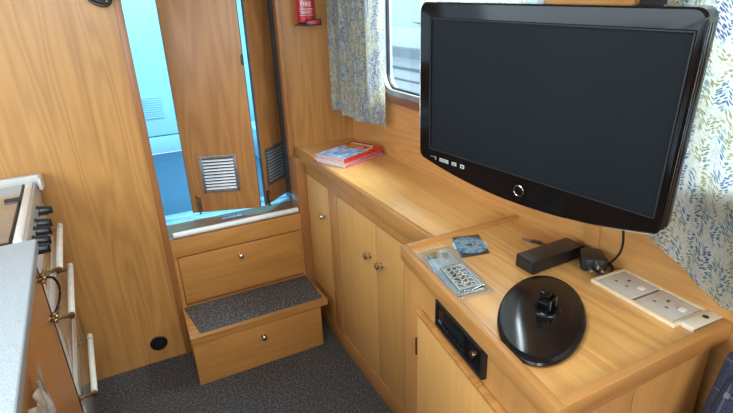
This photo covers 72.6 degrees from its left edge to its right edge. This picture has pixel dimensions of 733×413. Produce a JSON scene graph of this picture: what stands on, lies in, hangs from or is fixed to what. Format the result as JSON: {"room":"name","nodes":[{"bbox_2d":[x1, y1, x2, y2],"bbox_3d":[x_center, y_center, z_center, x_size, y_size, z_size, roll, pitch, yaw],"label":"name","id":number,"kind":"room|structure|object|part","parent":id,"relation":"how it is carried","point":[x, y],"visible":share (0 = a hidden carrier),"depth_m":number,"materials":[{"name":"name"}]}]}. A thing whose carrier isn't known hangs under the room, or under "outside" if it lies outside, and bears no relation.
{"room":"narrowboat cabin interior","nodes":[
{"label":"narrowboat cabin interior","id":0,"kind":"room"},
{"bbox_2d":[0,0,185,379],"bbox_3d":[-1.348,-0.111,1.796,1.028,1.950,0.025,-13,24,-24],"label":"wall","id":1,"kind":"structure","parent":0,"point":[47,129],"depth_m":1.91,"materials":[{"name":"brown wood"}]},
{"bbox_2d":[88,0,111,7],"bbox_3d":[-0.931,-0.734,1.735,0.083,0.080,0.059,-13,24,-24],"label":"coat hook","id":2,"kind":"object","parent":1,"relation":"attached to","point":[99,3],"visible":1,"depth_m":1.73,"materials":[{"name":"metal"}]},
{"bbox_2d":[64,0,151,362],"bbox_3d":[-1.022,-0.179,1.934,0.003,1.950,0.002,-13,24,-24],"label":"trim","id":3,"kind":"structure","parent":1,"relation":"attached to","point":[64,0],"depth_m":1.95,"materials":[{"name":"brown wood"}]},
{"bbox_2d":[113,0,190,353],"bbox_3d":[-0.880,-0.215,2.010,0.026,1.950,0.042,-13,24,-24],"label":"trim","id":4,"kind":"structure","parent":1,"relation":"attached to","point":[118,8],"depth_m":2.00,"materials":[{"name":"brown wood"}]},
{"bbox_2d":[150,336,167,349],"bbox_3d":[-0.949,0.626,2.280,0.074,0.074,0.007,-13,24,-24],"label":"air vent","id":5,"kind":"object","parent":1,"relation":"in","point":[159,342],"visible":1,"depth_m":2.28,"materials":[{"name":"black plastic"}]},
{"bbox_2d":[152,151,263,215],"bbox_3d":[-1.182,-0.130,3.226,1.810,0.100,1.480,-13,24,-24],"label":"floor","id":6,"kind":"structure","parent":0,"point":[169,167],"depth_m":3.15,"materials":[{"name":"blue"}]},
{"bbox_2d":[121,0,254,153],"bbox_3d":[-1.564,-1.181,3.590,1.650,1.600,0.155,-13,24,-24],"label":"wall","id":7,"kind":"structure","parent":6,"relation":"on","point":[141,17],"depth_m":3.62,"materials":[{"name":"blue paint"}]},
{"bbox_2d":[141,96,164,118],"bbox_3d":[-1.569,-0.728,3.675,0.140,0.156,0.011,-13,24,-24],"label":"vent","id":8,"kind":"object","parent":7,"relation":"attached to","point":[153,106],"depth_m":3.67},
{"bbox_2d":[251,121,258,157],"bbox_3d":[-0.542,-0.399,3.403,0.300,0.220,1.000,-13,24,-24],"label":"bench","id":9,"kind":"object","parent":6,"relation":"on","point":[252,122],"visible":0.02,"depth_m":3.55,"materials":[{"name":"blue"}]},
{"bbox_2d":[97,320,391,412],"bbox_3d":[0.013,1.298,0.845,2.100,0.040,3.760,-13,24,-24],"label":"floor","id":10,"kind":"structure","parent":0,"point":[324,378],"depth_m":2.13,"materials":[{"name":"grey carpet"}]},
{"bbox_2d":[0,182,97,412],"bbox_3d":[-1.278,0.482,1.630,0.652,0.931,0.589,-14,25,-27],"label":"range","id":11,"kind":"object","parent":10,"relation":"on","point":[23,214],"visible":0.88,"depth_m":1.61,"materials":[{"name":"white metal"}]},
{"bbox_2d":[0,184,24,245],"bbox_3d":[-1.322,0.081,1.452,0.612,0.051,0.608,-13,24,-24],"label":"cooktop","id":12,"kind":"object","parent":11,"relation":"in","point":[12,199],"depth_m":1.52,"materials":[{"name":"white metal"}]},
{"bbox_3d":[-1.077,0.014,1.575,0.024,0.030,0.584,-14,25,-27],"label":"rail","id":13,"kind":"part","parent":11,"relation":"part of","materials":[{"name":"white metal"}]},
{"bbox_3d":[-1.062,0.038,1.594,0.020,0.070,0.584,-14,25,-27],"label":"control panel","id":14,"kind":"part","parent":11,"relation":"part of","materials":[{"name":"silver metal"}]},
{"bbox_3d":[-0.936,0.097,1.434,0.040,0.036,0.036,-14,25,-27],"label":"control knob","id":15,"kind":"part","parent":11,"relation":"part of","materials":[{"name":"black plastic"}]},
{"bbox_3d":[-0.974,0.073,1.497,0.040,0.036,0.036,-14,25,-27],"label":"control knob","id":16,"kind":"part","parent":11,"relation":"part of","materials":[{"name":"black plastic"}]},
{"bbox_3d":[-1.009,0.051,1.554,0.040,0.036,0.036,-14,25,-27],"label":"control knob","id":17,"kind":"part","parent":11,"relation":"part of","materials":[{"name":"black plastic"}]},
{"bbox_3d":[-0.905,0.117,1.383,0.040,0.036,0.036,-14,25,-27],"label":"control knob","id":18,"kind":"part","parent":11,"relation":"part of","materials":[{"name":"black plastic"}]},
{"bbox_3d":[-1.072,0.012,1.657,0.040,0.036,0.036,-14,25,-27],"label":"control knob","id":19,"kind":"part","parent":11,"relation":"part of","materials":[{"name":"black plastic"}]},
{"bbox_3d":[-1.060,0.135,1.632,0.018,0.127,0.576,-14,25,-27],"label":"grill door","id":20,"kind":"part","parent":11,"relation":"part of","materials":[{"name":"white ceramic"}]},
{"bbox_3d":[-1.051,0.145,1.641,0.002,0.062,0.464,-14,25,-26],"label":"door glass","id":21,"kind":"part","parent":11,"relation":"part of","materials":[{"name":"glass"}]},
{"bbox_3d":[-1.001,0.125,1.627,0.019,0.019,0.383,-14,25,-27],"label":"handle","id":22,"kind":"part","parent":11,"relation":"part of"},
{"bbox_3d":[-1.052,0.327,1.710,0.018,0.273,0.576,-14,25,-27],"label":"oven door","id":23,"kind":"part","parent":11,"relation":"part of","materials":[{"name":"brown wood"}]},
{"bbox_3d":[-1.044,0.336,1.719,0.002,0.208,0.464,-14,25,-26],"label":"door glass","id":24,"kind":"part","parent":11,"relation":"part of","materials":[{"name":"glass"}]},
{"bbox_3d":[-0.977,0.266,1.649,0.019,0.019,0.369,-14,25,-27],"label":"handle","id":25,"kind":"part","parent":11,"relation":"part of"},
{"bbox_3d":[-1.041,0.640,1.837,0.018,0.387,0.576,-14,25,-27],"label":"storage door","id":26,"kind":"part","parent":11,"relation":"part of","materials":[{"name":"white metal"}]},
{"bbox_3d":[-1.032,0.649,1.846,0.002,0.322,0.464,-14,25,-26],"label":"door glass","id":27,"kind":"part","parent":11,"relation":"part of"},
{"bbox_3d":[-0.954,0.537,1.733,0.019,0.019,0.353,-14,25,-27],"label":"handle","id":28,"kind":"part","parent":11,"relation":"part of","materials":[{"name":"white metal"}]},
{"bbox_2d":[22,271,82,412],"bbox_3d":[-0.659,0.917,0.576,0.600,0.914,1.998,-14,25,-27],"label":"base cabinet","id":29,"kind":"object","parent":10,"relation":"on","point":[45,348],"visible":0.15,"depth_m":1.25,"materials":[{"name":"brown wood"}]},
{"bbox_2d":[0,173,44,412],"bbox_3d":[-0.848,0.377,0.640,0.680,0.050,2.624,-14,25,-27],"label":"countertop","id":30,"kind":"structure","parent":29,"relation":"on","point":[18,261],"depth_m":1.03,"materials":[{"name":"laminate"}]},
{"bbox_2d":[28,362,55,412],"bbox_3d":[-0.607,0.492,0.994,0.035,0.345,0.170,-14,25,-26],"label":"towel","id":31,"kind":"object","parent":29,"relation":"hanging from","point":[45,404],"visible":1,"depth_m":0.95,"materials":[{"name":"beige fabric"}]},
{"bbox_2d":[36,267,60,322],"bbox_3d":[-0.874,0.242,1.390,0.027,0.150,0.082,-3,22,-3],"label":"handle","id":32,"kind":"object","parent":29,"relation":"attached to","point":[42,278],"visible":1,"depth_m":1.38,"materials":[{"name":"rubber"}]},
{"bbox_3d":[-0.878,0.240,1.395,0.011,0.131,0.070,-3,22,-3],"label":"cord","id":33,"kind":"part","parent":32,"relation":"part of","materials":[{"name":"black rubber"}]},
{"bbox_2d":[165,194,304,307],"bbox_3d":[-0.588,0.303,2.512,0.698,0.592,0.326,-13,24,-24],"label":"drawer","id":34,"kind":"object","parent":10,"relation":"on","point":[220,263],"visible":0.65,"depth_m":2.33,"materials":[{"name":"brown wood"}]},
{"bbox_2d":[155,0,260,213],"bbox_3d":[-0.681,-0.587,2.118,0.318,1.317,0.041,-5,22,-7],"label":"door","id":35,"kind":"structure","parent":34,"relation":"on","point":[202,44],"depth_m":2.17,"materials":[{"name":"brown wood"}]},
{"bbox_3d":[-0.782,-0.015,2.331,0.022,0.080,0.003,-5,22,-7],"label":"bolt plate","id":36,"kind":"part","parent":35,"relation":"part of","materials":[{"name":"brown metal"}]},
{"bbox_3d":[-0.675,-0.149,2.294,0.167,0.176,0.003,-5,22,-7],"label":"vent plate","id":37,"kind":"part","parent":35,"relation":"part of","materials":[{"name":"silver metal"}]},
{"bbox_2d":[220,213,244,220],"bbox_3d":[-0.638,0.048,2.370,0.110,0.001,0.037,-13,24,-24],"label":"sticker","id":38,"kind":"object","parent":34,"relation":"attached to","point":[240,214],"visible":1,"depth_m":2.37,"materials":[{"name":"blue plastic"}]},
{"bbox_2d":[173,207,298,238],"bbox_3d":[-0.583,0.072,2.276,0.570,0.026,0.026,-13,24,-24],"label":"tube","id":39,"kind":"object","parent":34,"relation":"on","point":[291,210],"visible":1,"depth_m":2.26,"materials":[{"name":"white plastic"}]},
{"bbox_3d":[-0.578,0.277,2.359,0.565,0.232,0.024,-13,24,-24],"label":"drawer","id":40,"kind":"part","parent":34,"relation":"part of","materials":[{"name":"brown wood"}]},
{"bbox_3d":[-0.580,0.228,2.308,0.025,0.025,0.028,-13,24,-24],"label":"knob","id":41,"kind":"part","parent":34,"relation":"part of","materials":[{"name":"silver metal"}]},
{"bbox_2d":[183,275,327,384],"bbox_3d":[-0.502,0.563,2.322,0.612,0.248,0.280,-13,24,-24],"label":"step","id":42,"kind":"structure","parent":10,"relation":"on","point":[233,334],"depth_m":2.24,"materials":[{"name":"brown wood"}]},
{"bbox_3d":[-0.467,0.614,2.236,0.574,0.213,0.018,-13,24,-24],"label":"drawer","id":43,"kind":"part","parent":42,"relation":"part of","materials":[{"name":"brown wood"}]},
{"bbox_3d":[-0.451,0.579,2.204,0.025,0.025,0.028,-13,24,-24],"label":"knob","id":44,"kind":"part","parent":42,"relation":"part of","materials":[{"name":"silver metal"}]},
{"bbox_2d":[305,165,487,412],"bbox_3d":[0.062,0.303,2.116,0.308,0.846,1.144,-13,24,-24],"label":"base cabinet","id":45,"kind":"object","parent":10,"relation":"on","point":[358,264],"visible":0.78,"depth_m":2.01,"materials":[{"name":"brown wood"}]},
{"bbox_3d":[-0.225,0.126,2.366,0.015,0.546,0.329,-13,24,-24],"label":"door","id":46,"kind":"part","parent":45,"relation":"part of","materials":[{"name":"brown wood"}]},
{"bbox_3d":[-0.198,0.044,2.210,0.028,0.029,0.029,-13,24,-24],"label":"knob","id":47,"kind":"part","parent":45,"relation":"part of","materials":[{"name":"silver metal"}]},
{"bbox_3d":[-0.028,0.325,2.037,0.015,0.683,0.334,-13,24,-24],"label":"door","id":48,"kind":"part","parent":45,"relation":"part of","materials":[{"name":"brown wood"}]},
{"bbox_3d":[0.001,0.183,1.850,0.028,0.029,0.029,-13,24,-24],"label":"knob","id":49,"kind":"part","parent":45,"relation":"part of","materials":[{"name":"silver metal"}]},
{"bbox_3d":[0.042,0.212,1.774,0.028,0.029,0.029,-13,24,-24],"label":"knob","id":50,"kind":"part","parent":45,"relation":"part of","materials":[{"name":"silver metal"}]},
{"bbox_3d":[0.093,0.410,1.817,0.015,0.683,0.188,-13,24,-24],"label":"door","id":51,"kind":"part","parent":45,"relation":"part of","materials":[{"name":"brown wood"}]},
{"bbox_2d":[294,138,505,241],"bbox_3d":[0.067,-0.098,1.942,0.314,0.050,1.181,-13,24,-24],"label":"countertop","id":52,"kind":"structure","parent":45,"relation":"on","point":[417,205],"depth_m":1.73,"materials":[{"name":"brown wood"}]},
{"bbox_2d":[317,152,382,168],"bbox_3d":[-0.070,-0.215,2.163,0.169,0.010,0.247,16,28,37],"label":"magazine","id":53,"kind":"object","parent":52,"relation":"on","point":[378,153],"visible":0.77,"depth_m":2.09,"materials":[{"name":"paper"}]},
{"bbox_2d":[314,151,380,165],"bbox_3d":[-0.079,-0.226,2.162,0.169,0.010,0.247,15,28,36],"label":"magazine","id":54,"kind":"object","parent":53,"relation":"on","point":[316,158],"visible":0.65,"depth_m":2.08,"materials":[{"name":"white paper"}]},
{"bbox_2d":[316,148,383,163],"bbox_3d":[-0.070,-0.233,2.154,0.169,0.009,0.247,17,29,39],"label":"magazine","id":55,"kind":"object","parent":54,"relation":"on","point":[379,149],"visible":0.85,"depth_m":2.09,"materials":[{"name":"red paper"}]},
{"bbox_2d":[315,141,381,160],"bbox_3d":[-0.077,-0.242,2.153,0.169,0.009,0.247,16,28,37],"label":"magazine","id":56,"kind":"object","parent":55,"relation":"on","point":[352,149],"visible":1,"depth_m":2.13,"materials":[{"name":"paper"}]},
{"bbox_2d":[317,145,367,158],"bbox_3d":[-0.100,-0.234,2.123,0.156,0.001,0.161,16,28,37],"label":"photo","id":57,"kind":"object","parent":56,"relation":"on","point":[340,151],"depth_m":2.11},
{"bbox_2d":[400,215,732,412],"bbox_3d":[0.386,0.590,1.297,0.484,0.907,0.620,-13,24,-24],"label":"base cabinet","id":58,"kind":"object","parent":10,"relation":"on","point":[627,360],"visible":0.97,"depth_m":1.00,"materials":[{"name":"brown wood"}]},
{"bbox_2d":[418,245,495,300],"bbox_3d":[0.206,0.149,1.203,0.101,0.014,0.255,-8,23,-14],"label":"packet","id":59,"kind":"object","parent":58,"relation":"on","point":[447,266],"visible":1,"depth_m":1.18,"materials":[{"name":"clear plastic"}]},
{"bbox_3d":[0.221,0.165,1.170,0.065,0.003,0.123,-8,23,-14],"label":"ornament plate","id":60,"kind":"part","parent":59,"relation":"part of","materials":[{"name":"silver metal"}]},
{"bbox_2d":[435,299,487,379],"bbox_3d":[0.248,0.271,1.087,0.130,0.069,0.204,-9,23,-17],"label":"radio","id":61,"kind":"object","parent":58,"relation":"in","point":[464,344],"visible":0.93,"depth_m":1.05,"materials":[{"name":"black plastic"}]},
{"bbox_3d":[0.214,0.298,1.007,0.008,0.016,0.016,-9,23,-17],"label":"volume knob","id":62,"kind":"part","parent":61,"relation":"part of","materials":[{"name":"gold metal"}]},
{"bbox_3d":[0.223,0.666,1.198,0.018,0.702,0.450,-9,23,-17],"label":"door","id":63,"kind":"part","parent":58,"relation":"part of","materials":[{"name":"brown wood"}]},
{"bbox_2d":[452,235,489,257],"bbox_3d":[0.275,0.104,1.324,0.095,0.003,0.119,-6,22,-9],"label":"disc sleeve","id":64,"kind":"object","parent":58,"relation":"on","point":[472,245],"visible":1,"depth_m":1.32,"materials":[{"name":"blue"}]},
{"bbox_3d":[0.225,0.645,1.228,0.018,0.866,0.616,-9,23,-17],"label":"frame","id":65,"kind":"part","parent":58,"relation":"part of","materials":[{"name":"brown wood"}]},
{"bbox_2d":[522,238,544,244],"bbox_3d":[0.467,0.097,1.311,0.120,0.011,0.018,18,30,40],"label":"connector","id":66,"kind":"object","parent":58,"relation":"on","point":[524,239],"visible":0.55,"depth_m":1.33,"materials":[{"name":"black plastic"}]},
{"bbox_2d":[497,275,586,366],"bbox_3d":[0.355,0.199,1.005,0.169,0.060,0.324,8,24,23],"label":"stand","id":67,"kind":"object","parent":58,"relation":"on","point":[542,320],"visible":1,"depth_m":0.98,"materials":[{"name":"black plastic"}]},
{"bbox_2d":[537,290,557,312],"bbox_3d":[0.366,0.187,1.007,0.039,0.041,0.026,-20,28,-38],"label":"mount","id":68,"kind":"object","parent":67,"relation":"attached to","point":[547,302],"depth_m":1.00,"materials":[{"name":"black plastic"}]},
{"bbox_2d":[516,237,613,275],"bbox_3d":[0.486,0.131,1.190,0.199,0.040,0.154,-13,25,-25],"label":"power adapter","id":69,"kind":"object","parent":58,"relation":"on","point":[535,260],"visible":0.99,"depth_m":1.19,"materials":[{"name":"black plastic"}]},
{"bbox_2d":[520,260,527,267],"bbox_3d":[0.376,0.137,1.190,0.002,0.010,0.024,-13,25,-25],"label":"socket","id":70,"kind":"object","parent":69,"relation":"attached to","point":[522,263],"depth_m":1.19,"materials":[{"name":"black plastic"}]},
{"bbox_2d":[598,271,658,299],"bbox_3d":[0.582,0.174,1.111,0.087,0.011,0.087,-12,24,-22],"label":"wall socket","id":71,"kind":"object","parent":58,"relation":"attached to","point":[625,283],"visible":1,"depth_m":1.10,"materials":[{"name":"grey plastic"}]},
{"bbox_2d":[591,268,707,327],"bbox_3d":[0.602,0.191,1.072,0.106,0.009,0.200,-12,24,-23],"label":"mounting frame","id":72,"kind":"object","parent":58,"relation":"attached to","point":[595,281],"visible":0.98,"depth_m":1.05,"materials":[{"name":"beige plastic"}]},
{"bbox_3d":[0.500,0.706,1.053,0.406,0.866,0.016,-13,24,-24],"label":"panel","id":73,"kind":"part","parent":58,"relation":"part of","materials":[{"name":"brown wood"}]},
{"bbox_2d":[634,290,700,321],"bbox_3d":[0.621,0.205,1.032,0.087,0.011,0.087,-12,24,-22],"label":"wall socket","id":74,"kind":"object","parent":58,"relation":"attached to","point":[663,303],"visible":1,"depth_m":1.03,"materials":[{"name":"grey plastic"}]},
{"bbox_2d":[678,307,687,311],"bbox_3d":[0.641,0.209,1.011,0.014,0.004,0.012,-12,24,-23],"label":"switch","id":75,"kind":"object","parent":74,"relation":"attached to","point":[680,309],"depth_m":1.01,"materials":[{"name":"white plastic"}]},
{"bbox_2d":[680,310,722,332],"bbox_3d":[0.657,0.225,0.978,0.086,0.013,0.027,-11,24,-22],"label":"plate","id":76,"kind":"object","parent":58,"relation":"attached to","point":[697,322],"visible":1,"depth_m":0.97,"materials":[{"name":"beige plastic"}]},
{"bbox_2d":[279,0,353,153],"bbox_3d":[-0.210,-0.398,2.399,0.358,1.950,0.020,-13,24,-24],"label":"wall","id":77,"kind":"structure","parent":0,"point":[313,120],"depth_m":2.29,"materials":[{"name":"brown wood"}]},
{"bbox_2d":[240,0,285,205],"bbox_3d":[-0.442,-0.663,2.284,0.036,1.317,0.296,7,24,21],"label":"door","id":78,"kind":"structure","parent":77,"relation":"in","point":[255,16],"depth_m":2.28,"materials":[{"name":"brown wood"}]},
{"bbox_3d":[-0.444,-0.210,2.427,0.003,0.180,0.160,7,24,21],"label":"vent plate","id":79,"kind":"part","parent":78,"relation":"part of","materials":[{"name":"grey metal"}]},
{"bbox_2d":[267,0,291,199],"bbox_3d":[-0.408,-0.666,2.281,0.012,1.350,0.134,-13,24,-24],"label":"trim","id":80,"kind":"structure","parent":77,"relation":"attached to","point":[288,193],"depth_m":2.34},
{"bbox_2d":[272,0,293,154],"bbox_3d":[-0.379,-0.755,2.157,0.018,1.095,0.041,-13,24,-24],"label":"trim","id":81,"kind":"structure","parent":77,"relation":"attached to","point":[276,5],"depth_m":2.21,"materials":[{"name":"brown wood"}]},
{"bbox_2d":[288,153,314,283],"bbox_3d":[-0.316,0.155,2.502,0.045,0.855,0.108,-13,24,-24],"label":"trim","id":82,"kind":"structure","parent":77,"relation":"attached to","point":[297,170],"depth_m":2.40,"materials":[{"name":"brown wood"}]},
{"bbox_2d":[294,0,321,25],"bbox_3d":[-0.262,-0.971,2.081,0.092,0.407,0.096,-13,24,-24],"label":"fire extinguisher","id":83,"kind":"object","parent":77,"relation":"attached to","point":[305,9],"visible":1,"depth_m":2.11,"materials":[{"name":"red metal"}]},
{"bbox_2d":[353,0,732,412],"bbox_3d":[0.759,0.185,0.871,0.030,1.950,3.835,-12,24,-23],"label":"wall","id":84,"kind":"structure","parent":0,"point":[400,138],"depth_m":1.28,"materials":[{"name":"brown wood"}]},
{"bbox_2d":[326,0,385,126],"bbox_3d":[-0.052,-0.737,2.057,0.026,0.776,0.417,-16,26,-31],"label":"curtain","id":85,"kind":"object","parent":84,"relation":"hanging from","point":[355,28],"visible":1,"depth_m":2.09,"materials":[{"name":"beige fabric"}]},
{"bbox_2d":[383,0,546,111],"bbox_3d":[0.256,-0.617,1.619,0.052,0.658,0.930,-12,24,-23],"label":"window","id":86,"kind":"structure","parent":84,"relation":"in","point":[405,98],"depth_m":1.99,"materials":[{"name":"metal"}]},
{"bbox_3d":[0.254,-0.323,1.731,0.022,0.028,0.930,-12,24,-23],"label":"sill","id":87,"kind":"part","parent":86,"relation":"part of","materials":[{"name":"brown wood"}]},
{"bbox_2d":[584,0,637,248],"bbox_3d":[0.543,-0.359,1.057,0.009,1.066,0.040,-13,24,-24],"label":"trim","id":88,"kind":"structure","parent":84,"relation":"attached to","point":[593,232],"depth_m":1.22,"materials":[{"name":"brown wood"}]},
{"bbox_2d":[639,0,667,4],"bbox_3d":[0.463,-0.333,0.899,0.271,0.410,0.180,-13,24,-24],"label":"wall bracket","id":89,"kind":"object","parent":84,"relation":"attached to","point":[640,1],"visible":0.02,"depth_m":0.96,"materials":[{"name":"metal"}]},
{"bbox_2d":[420,1,718,234],"bbox_3d":[0.308,-0.181,0.915,0.083,0.375,0.541,-18,27,-34],"label":"television","id":90,"kind":"object","parent":89,"relation":"attached to","point":[580,112],"visible":1,"depth_m":0.83,"materials":[{"name":"black plastic"}]},
{"bbox_2d":[608,230,624,265],"bbox_3d":[0.523,0.058,1.008,0.036,0.297,0.322,6,23,19],"label":"lead","id":91,"kind":"object","parent":90,"relation":"hanging from","point":[623,232],"visible":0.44,"depth_m":1.12,"materials":[{"name":"black rubber"}]},
{"bbox_2d":[646,0,732,310],"bbox_3d":[0.674,-0.190,0.746,0.028,0.855,0.542,-12,24,-22],"label":"curtain","id":92,"kind":"object","parent":84,"relation":"hanging from","point":[698,236],"visible":0.51,"depth_m":0.92,"materials":[{"name":"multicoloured fabric"}]},
{"bbox_3d":[4.609,-1.236,8.083,12.650,0.100,22.000,-13,24,-24],"label":"water","id":93,"kind":"object","parent":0,"visible":0},
{"bbox_2d":[392,0,536,93],"bbox_3d":[1.453,-2.346,5.919,2.600,2.400,9.000,-13,24,-24],"label":"moored boat","id":94,"kind":"object","parent":93,"relation":"on","point":[405,13],"visible":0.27,"depth_m":5.64,"materials":[{"name":"white metal"}]},
{"bbox_3d":[0.896,1.117,0.624,0.220,0.400,1.303,-13,24,-24],"label":"seat","id":95,"kind":"object","parent":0,"visible":0},
{"bbox_2d":[701,351,732,412],"bbox_3d":[0.780,0.595,0.688,0.198,0.473,0.690,-13,24,-24],"label":"seat cushion","id":96,"kind":"object","parent":95,"relation":"on","point":[720,397],"visible":1,"depth_m":0.90,"materials":[{"name":"blue fabric"}]}
]}

